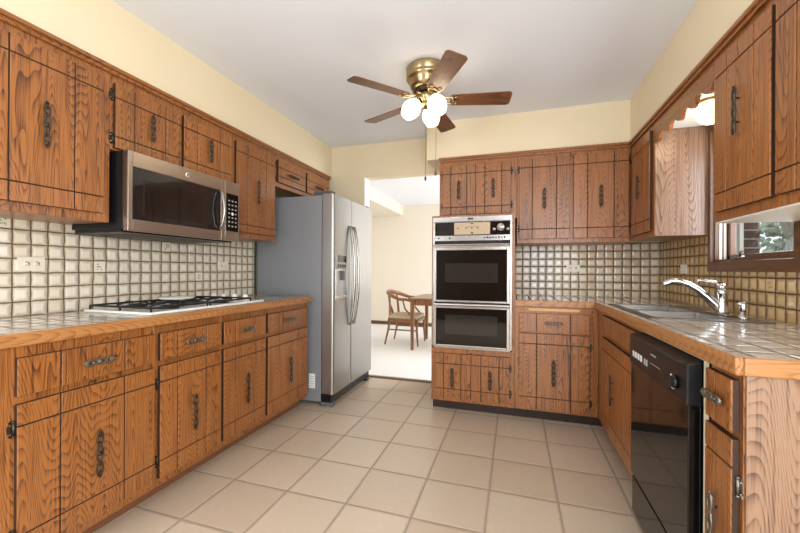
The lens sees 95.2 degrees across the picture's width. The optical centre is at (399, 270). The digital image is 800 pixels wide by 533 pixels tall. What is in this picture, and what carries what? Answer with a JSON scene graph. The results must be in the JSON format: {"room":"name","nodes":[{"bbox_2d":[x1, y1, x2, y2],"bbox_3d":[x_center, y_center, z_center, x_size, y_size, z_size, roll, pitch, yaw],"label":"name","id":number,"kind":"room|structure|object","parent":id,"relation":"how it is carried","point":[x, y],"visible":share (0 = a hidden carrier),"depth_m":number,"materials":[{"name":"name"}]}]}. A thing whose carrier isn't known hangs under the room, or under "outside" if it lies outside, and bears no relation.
{"room":"kitchen","nodes":[
{"label":"kitchen","id":0,"kind":"room"},
{"bbox_2d":[4,186,402,317],"bbox_3d":[-1.789,-0.105,2.974,0.800,2.470,9.800,0,0,17],"label":"wall","id":1,"kind":"structure","parent":0,"point":[381,205],"depth_m":6.62,"materials":[{"name":"paint"}]},
{"bbox_2d":[0,218,10,227],"bbox_3d":[-1.793,-0.222,1.644,0.003,0.058,0.058,0,0,17],"label":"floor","id":2,"kind":"structure","parent":1,"relation":"attached to","point":[4,222],"depth_m":1.65,"materials":[{"name":"beige plastic"}]},
{"bbox_2d":[17,257,44,270],"bbox_3d":[-1.761,-0.030,1.744,0.007,0.066,0.105,0,0,17],"label":"electrical outlet","id":3,"kind":"object","parent":1,"relation":"attached to","point":[23,263],"visible":1,"depth_m":1.74,"materials":[{"name":"beige plastic"}]},
{"bbox_2d":[23,261,29,265],"bbox_3d":[-1.764,-0.030,1.725,0.002,0.026,0.026,0,0,17],"label":"receptacle","id":4,"kind":"object","parent":3,"relation":"attached to","point":[25,263],"depth_m":1.72,"materials":[{"name":"beige plastic"}]},
{"bbox_2d":[33,261,39,266],"bbox_3d":[-1.753,-0.030,1.761,0.002,0.026,0.026,0,0,17],"label":"receptacle","id":5,"kind":"object","parent":3,"relation":"attached to","point":[35,263],"depth_m":1.76,"materials":[{"name":"beige plastic"}]},
{"bbox_2d":[0,20,109,224],"bbox_3d":[-1.638,-0.618,1.566,0.348,0.767,0.563,0,0,17],"label":"upper cabinet","id":6,"kind":"object","parent":1,"relation":"attached to","point":[55,104],"visible":0.99,"depth_m":1.56,"materials":[{"name":"brown wood"}]},
{"bbox_2d":[94,261,104,271],"bbox_3d":[-1.672,-0.019,2.032,0.003,0.058,0.058,0,0,17],"label":"electrical outlet","id":7,"kind":"object","parent":1,"relation":"attached to","point":[99,266],"depth_m":2.03,"materials":[{"name":"beige plastic"}]},
{"bbox_2d":[0,219,253,317],"bbox_3d":[-1.593,-0.026,2.304,0.008,0.485,1.960,0,0,17],"label":"backsplash","id":8,"kind":"structure","parent":1,"relation":"attached to","point":[135,269],"depth_m":2.05,"materials":[{"name":"beige tile"}]},
{"bbox_2d":[0,0,331,178],"bbox_3d":[-1.396,-1.171,2.420,0.303,0.335,3.375,0,0,17],"label":"soffit","id":9,"kind":"object","parent":1,"relation":"attached to","point":[103,29],"depth_m":2.08,"materials":[{"name":"beige paint"}]},
{"bbox_2d":[163,242,170,250],"bbox_3d":[-1.548,-0.154,2.423,0.003,0.058,0.058,0,0,17],"label":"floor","id":10,"kind":"structure","parent":1,"relation":"attached to","point":[166,246],"depth_m":2.42,"materials":[{"name":"beige plastic"}]},
{"bbox_2d":[109,74,231,181],"bbox_3d":[-1.431,-0.798,2.221,0.348,0.404,0.820,0,0,17],"label":"upper cabinet","id":11,"kind":"object","parent":1,"relation":"attached to","point":[140,121],"visible":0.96,"depth_m":2.06,"materials":[{"name":"brown wood"}]},
{"bbox_2d":[72,150,238,243],"bbox_3d":[-1.385,-0.388,2.197,0.445,0.403,0.760,0,0,17],"label":"microwave","id":12,"kind":"object","parent":11,"relation":"attached to","point":[150,198],"visible":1,"depth_m":1.99,"materials":[{"name":"silver metal"}]},
{"bbox_2d":[196,272,201,280],"bbox_3d":[-1.471,0.047,2.671,0.003,0.058,0.058,0,0,17],"label":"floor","id":13,"kind":"structure","parent":1,"relation":"attached to","point":[198,275],"depth_m":2.67,"materials":[{"name":"beige plastic"}]},
{"bbox_2d":[218,262,227,269],"bbox_3d":[-1.401,-0.032,2.889,0.007,0.066,0.105,0,0,17],"label":"electrical outlet","id":14,"kind":"object","parent":1,"relation":"attached to","point":[221,265],"visible":1,"depth_m":2.89,"materials":[{"name":"beige plastic"}]},
{"bbox_2d":[232,133,274,241],"bbox_3d":[-1.237,-0.619,2.842,0.348,0.760,0.478,0,0,17],"label":"upper cabinet","id":15,"kind":"object","parent":1,"relation":"attached to","point":[253,166],"visible":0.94,"depth_m":2.77,"materials":[{"name":"brown wood"}]},
{"bbox_2d":[254,242,256,294],"bbox_3d":[-1.292,0.233,3.246,0.020,1.800,0.014,0,0,17],"label":"trim","id":16,"kind":"structure","parent":1,"relation":"attached to","point":[255,243],"depth_m":3.24,"materials":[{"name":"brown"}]},
{"bbox_2d":[275,154,328,197],"bbox_3d":[-1.026,-0.850,3.506,0.348,0.297,0.910,0,0,17],"label":"upper cabinet","id":17,"kind":"object","parent":1,"relation":"attached to","point":[291,179],"visible":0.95,"depth_m":3.33,"materials":[{"name":"brown wood"}]},
{"bbox_2d":[0,8,330,179],"bbox_3d":[-1.169,-0.984,2.571,0.026,0.038,2.800,0,0,17],"label":"trim","id":18,"kind":"structure","parent":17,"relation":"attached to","point":[7,17],"depth_m":1.86,"materials":[{"name":"brown wood"}]},
{"bbox_2d":[93,324,643,532],"bbox_3d":[0.102,1.188,2.377,4.580,0.104,9.800,0,0,17],"label":"floor","id":19,"kind":"structure","parent":0,"point":[383,458],"depth_m":2.03,"materials":[{"name":"tile"}]},
{"bbox_2d":[0,326,154,532],"bbox_3d":[-1.511,0.698,1.561,0.608,0.868,0.549,0,0,17],"label":"base cabinet","id":20,"kind":"object","parent":19,"relation":"on","point":[77,415],"visible":1,"depth_m":1.42,"materials":[{"name":"brown wood"}]},
{"bbox_2d":[0,295,311,349],"bbox_3d":[-1.314,0.240,2.203,0.602,0.048,1.965,0,0,17],"label":"countertop","id":21,"kind":"structure","parent":20,"relation":"on","point":[18,331],"depth_m":1.61,"materials":[{"name":"tile"}]},
{"bbox_2d":[84,293,263,314],"bbox_3d":[-1.294,0.189,2.218,0.462,0.059,0.835,0,0,17],"label":"cooktop","id":22,"kind":"object","parent":21,"relation":"in","point":[164,306],"depth_m":2.02,"materials":[{"name":"white metal"}]},
{"bbox_2d":[140,316,220,502],"bbox_3d":[-1.366,0.698,2.019,0.608,0.868,0.412,0,0,17],"label":"base cabinet","id":23,"kind":"object","parent":19,"relation":"on","point":[187,364],"visible":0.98,"depth_m":1.90,"materials":[{"name":"brown wood"}]},
{"bbox_2d":[208,309,265,460],"bbox_3d":[-1.243,0.699,2.410,0.608,0.868,0.408,0,0,17],"label":"base cabinet","id":24,"kind":"object","parent":19,"relation":"on","point":[243,340],"visible":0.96,"depth_m":2.29,"materials":[{"name":"brown wood"}]},
{"bbox_2d":[255,303,307,431],"bbox_3d":[-1.103,0.700,2.858,0.608,0.868,0.531,0,0,17],"label":"base cabinet","id":25,"kind":"object","parent":19,"relation":"on","point":[286,336],"visible":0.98,"depth_m":2.72,"materials":[{"name":"brown wood"}]},
{"bbox_2d":[257,191,371,406],"bbox_3d":[-0.753,0.238,3.518,0.835,1.795,0.850,0,0,17],"label":"refrigerator","id":26,"kind":"object","parent":19,"relation":"on","point":[321,247],"visible":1,"depth_m":3.14,"materials":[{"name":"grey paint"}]},
{"bbox_2d":[384,289,425,346],"bbox_3d":[0.069,0.723,5.722,0.578,0.831,0.578,0,0,17],"label":"dining chair","id":27,"kind":"object","parent":19,"relation":"on","point":[398,316],"visible":0.92,"depth_m":5.56,"materials":[{"name":"brown wood"}]},
{"bbox_2d":[408,294,431,349],"bbox_3d":[0.992,0.770,5.400,1.540,0.741,1.000,0,0,17],"label":"dining table","id":28,"kind":"object","parent":19,"relation":"on","point":[425,300],"visible":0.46,"depth_m":5.17,"materials":[{"name":"brown wood"}]},
{"bbox_2d":[431,213,514,415],"bbox_3d":[0.658,0.352,3.180,0.649,1.583,0.680,0,0,17],"label":"cabinet","id":29,"kind":"object","parent":19,"relation":"on","point":[463,379],"visible":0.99,"depth_m":2.88,"materials":[{"name":"brown wood"}]},
{"bbox_2d":[432,215,512,351],"bbox_3d":[0.635,0.102,3.117,0.622,1.054,0.571,0,0,17],"label":"double oven","id":30,"kind":"object","parent":29,"relation":"in","point":[472,295],"visible":1,"depth_m":2.87,"materials":[{"name":"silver metal"}]},
{"bbox_2d":[514,306,601,425],"bbox_3d":[1.257,0.712,2.972,0.618,0.868,0.644,0,0,17],"label":"base cabinet","id":31,"kind":"object","parent":19,"relation":"on","point":[557,349],"visible":1,"depth_m":2.69,"materials":[{"name":"brown wood"}]},
{"bbox_2d":[598,311,644,476],"bbox_3d":[1.548,0.714,2.120,0.618,0.868,0.995,0,0,17],"label":"base cabinet","id":32,"kind":"object","parent":19,"relation":"on","point":[614,388],"visible":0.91,"depth_m":2.09,"materials":[{"name":"brown wood"}]},
{"bbox_2d":[515,295,799,379],"bbox_3d":[1.264,0.254,2.090,1.157,0.048,2.400,0,0,17],"label":"countertop","id":33,"kind":"structure","parent":32,"relation":"on","point":[765,350],"depth_m":1.30,"materials":[{"name":"tile"}]},
{"bbox_2d":[609,303,775,323],"bbox_3d":[1.532,0.308,2.044,0.474,0.160,0.804,0,0,17],"label":"sink","id":34,"kind":"object","parent":33,"relation":"in","point":[670,312],"visible":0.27,"depth_m":2.02,"materials":[{"name":"silver metal"}]},
{"bbox_2d":[737,302,748,318],"bbox_3d":[1.620,0.189,1.723,0.043,0.080,0.042,0,0,17],"label":"sprayer","id":35,"kind":"object","parent":34,"relation":"on","point":[742,305],"visible":1,"depth_m":1.71,"materials":[{"name":"silver metal"}]},
{"bbox_2d":[660,278,739,316],"bbox_3d":[1.554,0.136,1.922,0.291,0.184,0.200,0,0,17],"label":"kitchen faucet","id":36,"kind":"object","parent":33,"relation":"on","point":[719,304],"visible":0.97,"depth_m":1.89,"materials":[{"name":"silver metal"}]},
{"bbox_2d":[706,289,739,316],"bbox_3d":[1.664,0.164,1.887,0.060,0.130,0.200,0,0,17],"label":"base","id":37,"kind":"object","parent":36,"relation":"attached to","point":[719,304],"depth_m":1.87,"materials":[{"name":"silver metal"}]},
{"bbox_2d":[630,330,711,532],"bbox_3d":[1.273,0.703,1.353,0.617,0.847,0.620,0,0,17],"label":"dishwasher","id":38,"kind":"object","parent":19,"relation":"on","point":[668,415],"visible":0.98,"depth_m":1.32,"materials":[{"name":"black enameled steel"},{"name":"black plastic"}]},
{"bbox_2d":[700,364,799,532],"bbox_3d":[1.185,0.712,0.959,0.624,0.868,0.172,0,0,17],"label":"base cabinet","id":39,"kind":"object","parent":19,"relation":"on","point":[752,433],"visible":1,"depth_m":0.95,"materials":[{"name":"brown wood"}]},
{"bbox_2d":[112,0,696,205],"bbox_3d":[0.116,-1.380,2.377,4.580,0.100,9.800,0,0,17],"label":"ceiling","id":40,"kind":"structure","parent":0,"point":[297,57],"depth_m":2.20,"materials":[{"name":"white paint"}]},
{"bbox_2d":[347,50,511,180],"bbox_3d":[0.194,-0.939,2.432,1.058,0.779,1.039,0,0,17],"label":"ceiling fan","id":41,"kind":"object","parent":40,"relation":"hanging from","point":[427,77],"visible":1,"depth_m":2.33,"materials":[{"name":"brown wood"}]},
{"bbox_2d":[371,204,439,322],"bbox_3d":[1.613,-0.087,7.093,4.820,2.470,0.100,0,0,17],"label":"wall","id":42,"kind":"structure","parent":0,"point":[401,245],"depth_m":7.53,"materials":[{"name":"paint"}]},
{"bbox_2d":[371,320,431,326],"bbox_3d":[1.571,1.111,7.044,4.580,0.075,0.015,0,0,17],"label":"baseboard","id":43,"kind":"structure","parent":42,"relation":"attached to","point":[372,321],"depth_m":7.57,"materials":[{"name":"brown wood"}]},
{"bbox_2d":[328,138,659,385],"bbox_3d":[0.636,-0.092,3.611,3.475,2.470,0.120,0,0,17],"label":"wall","id":44,"kind":"structure","parent":0,"point":[350,164],"depth_m":3.83,"materials":[{"name":"beige paint"}]},
{"bbox_2d":[369,375,430,382],"bbox_3d":[0.027,1.134,3.800,0.818,0.012,0.050,0,0,17],"label":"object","id":45,"kind":"structure","parent":44,"relation":"attached to","point":[376,376],"depth_m":3.80,"materials":[{"name":"brown wood"}]},
{"bbox_2d":[364,171,439,206],"bbox_3d":[0.027,0.077,3.803,0.830,2.125,0.128,0,0,17],"label":"door frame","id":46,"kind":"structure","parent":44,"relation":"in","point":[366,179],"depth_m":3.86,"materials":[{"name":"white paint"}]},
{"bbox_2d":[440,157,516,222],"bbox_3d":[0.715,-0.715,3.313,0.658,0.547,0.394,0,0,17],"label":"upper cabinet","id":47,"kind":"object","parent":44,"relation":"attached to","point":[485,186],"visible":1,"depth_m":3.14,"materials":[{"name":"brown wood"}]},
{"bbox_2d":[427,99,630,169],"bbox_3d":[1.067,-1.157,3.232,1.613,0.335,0.347,0,0,17],"label":"soffit","id":48,"kind":"object","parent":44,"relation":"attached to","point":[607,122],"depth_m":3.04,"materials":[{"name":"beige paint"}]},
{"bbox_2d":[566,265,579,271],"bbox_3d":[1.542,-0.017,3.250,0.110,0.060,0.007,0,0,17],"label":"electrical outlet","id":49,"kind":"object","parent":44,"relation":"attached to","point":[569,268],"visible":1,"depth_m":3.25,"materials":[{"name":"beige plastic"}]},
{"bbox_2d":[517,147,631,245],"bbox_3d":[1.430,-0.603,3.087,0.840,0.764,0.394,0,0,17],"label":"upper cabinet","id":50,"kind":"object","parent":44,"relation":"attached to","point":[580,197],"visible":0.99,"depth_m":2.93,"materials":[{"name":"brown wood"}]},
{"bbox_2d":[439,142,631,162],"bbox_3d":[1.065,-0.972,3.028,1.505,0.038,0.026,0,0,17],"label":"trim","id":51,"kind":"structure","parent":50,"relation":"attached to","point":[619,144],"depth_m":3.00,"materials":[{"name":"brown wood"}]},
{"bbox_2d":[515,242,658,297],"bbox_3d":[1.625,-0.002,3.232,1.160,0.470,0.008,0,0,17],"label":"backsplash","id":52,"kind":"structure","parent":44,"relation":"attached to","point":[627,270],"depth_m":3.21,"materials":[{"name":"beige tile"}]},
{"bbox_2d":[630,0,753,154],"bbox_3d":[1.635,-1.154,1.833,0.312,0.335,2.675,0,0,17],"label":"soffit","id":53,"kind":"object","parent":44,"relation":"attached to","point":[707,21],"depth_m":1.93,"materials":[{"name":"beige paint"}]},
{"bbox_2d":[695,96,713,124],"bbox_3d":[1.656,-0.839,1.944,0.140,0.120,0.140,0,0,17],"label":"globe light","id":54,"kind":"object","parent":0,"point":[704,113],"visible":0.6,"depth_m":1.92,"materials":[{"name":"white glass"}]},
{"bbox_3d":[1.319,-0.088,0.159,0.100,2.470,6.295,0,0,17],"label":"wall","id":55,"kind":"structure","parent":0,"visible":0},
{"bbox_2d":[631,123,707,241],"bbox_3d":[1.835,-0.601,2.543,0.346,0.764,0.486,0,0,17],"label":"upper cabinet","id":56,"kind":"object","parent":55,"relation":"attached to","point":[670,175],"visible":0.94,"depth_m":2.33,"materials":[{"name":"brown wood"}]},
{"bbox_2d":[655,60,713,142],"bbox_3d":[1.540,-0.885,1.999,0.019,0.134,0.731,0,0,17],"label":"valance","id":57,"kind":"object","parent":56,"relation":"attached to","point":[704,83],"visible":0.94,"depth_m":1.92,"materials":[{"name":"brown wood"}]},
{"bbox_2d":[680,264,686,273],"bbox_3d":[2.021,-0.007,2.603,0.010,0.065,0.100,0,0,17],"label":"light switch","id":58,"kind":"object","parent":55,"relation":"attached to","point":[683,268],"visible":1,"depth_m":2.60,"materials":[{"name":"beige plastic"}]},
{"bbox_2d":[659,235,799,324],"bbox_3d":[1.788,-0.001,1.831,0.008,0.470,2.567,0,0,17],"label":"backsplash","id":59,"kind":"structure","parent":55,"relation":"attached to","point":[783,304],"depth_m":2.03,"materials":[{"name":"beige tile"}]},
{"bbox_2d":[707,124,799,271],"bbox_3d":[1.845,-0.450,1.864,0.124,0.920,0.802,0,0,17],"label":"window","id":60,"kind":"structure","parent":55,"relation":"in","point":[721,240],"depth_m":2.14,"materials":[{"name":"brown wood"}]},
{"bbox_2d":[736,223,743,254],"bbox_3d":[2.555,-0.247,2.929,0.315,1.440,0.030,0,0,17],"label":"window frame","id":61,"kind":"structure","parent":60,"relation":"attached to","point":[739,226],"depth_m":2.88,"materials":[{"name":"white paint"}]},
{"bbox_2d":[713,0,799,223],"bbox_3d":[1.417,-0.597,1.209,0.348,0.776,0.845,0,0,17],"label":"upper cabinet","id":62,"kind":"object","parent":55,"relation":"attached to","point":[757,74],"visible":1,"depth_m":1.32,"materials":[{"name":"brown wood"}]},
{"bbox_2d":[673,93,713,128],"bbox_3d":[1.685,-0.903,1.951,0.283,0.008,0.731,0,0,17],"label":"soffit","id":63,"kind":"object","parent":62,"relation":"attached to","point":[689,120],"depth_m":2.19,"materials":[{"name":"white paint"}]},
{"bbox_2d":[629,0,769,145],"bbox_3d":[1.454,-0.970,1.798,0.026,0.038,2.100,0,0,17],"label":"trim","id":64,"kind":"structure","parent":62,"relation":"attached to","point":[755,6],"depth_m":1.67,"materials":[{"name":"brown wood"}]},
{"bbox_2d":[766,279,774,291],"bbox_3d":[1.747,0.071,1.723,0.003,0.058,0.058,0,0,17],"label":"electrical outlet","id":65,"kind":"object","parent":55,"relation":"attached to","point":[770,283],"depth_m":1.72,"materials":[{"name":"beige plastic"}]},
{"label":"outside","id":66,"kind":"structure","parent":0,"visible":0},
{"bbox_3d":[19.408,1.544,9.617,28.730,0.100,50.000,0,0,17],"label":"lawn","id":67,"kind":"structure","parent":66,"visible":0},
{"bbox_2d":[744,223,759,253],"bbox_3d":[2.641,-0.171,3.219,0.565,3.150,0.575,0,0,17],"label":"brick wall","id":68,"kind":"structure","parent":67,"relation":"on","point":[751,230],"depth_m":2.88,"materials":[{"name":"brown brick"}]},
{"bbox_2d":[760,222,786,252],"bbox_3d":[22.915,-1.601,21.909,5.952,6.601,5.936,0,0,-38],"label":"evergreen tree","id":69,"kind":"object","parent":67,"relation":"on","point":[779,243],"visible":0.09,"depth_m":21.60,"materials":[{"name":"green plant"}]},
{"bbox_2d":[779,222,792,250],"bbox_3d":[8.047,-1.818,7.270,3.298,6.677,3.412,0,0,17],"label":"bare tree","id":70,"kind":"object","parent":67,"relation":"on","point":[787,227],"visible":0.02,"depth_m":7.76,"materials":[{"name":"grey plant"}]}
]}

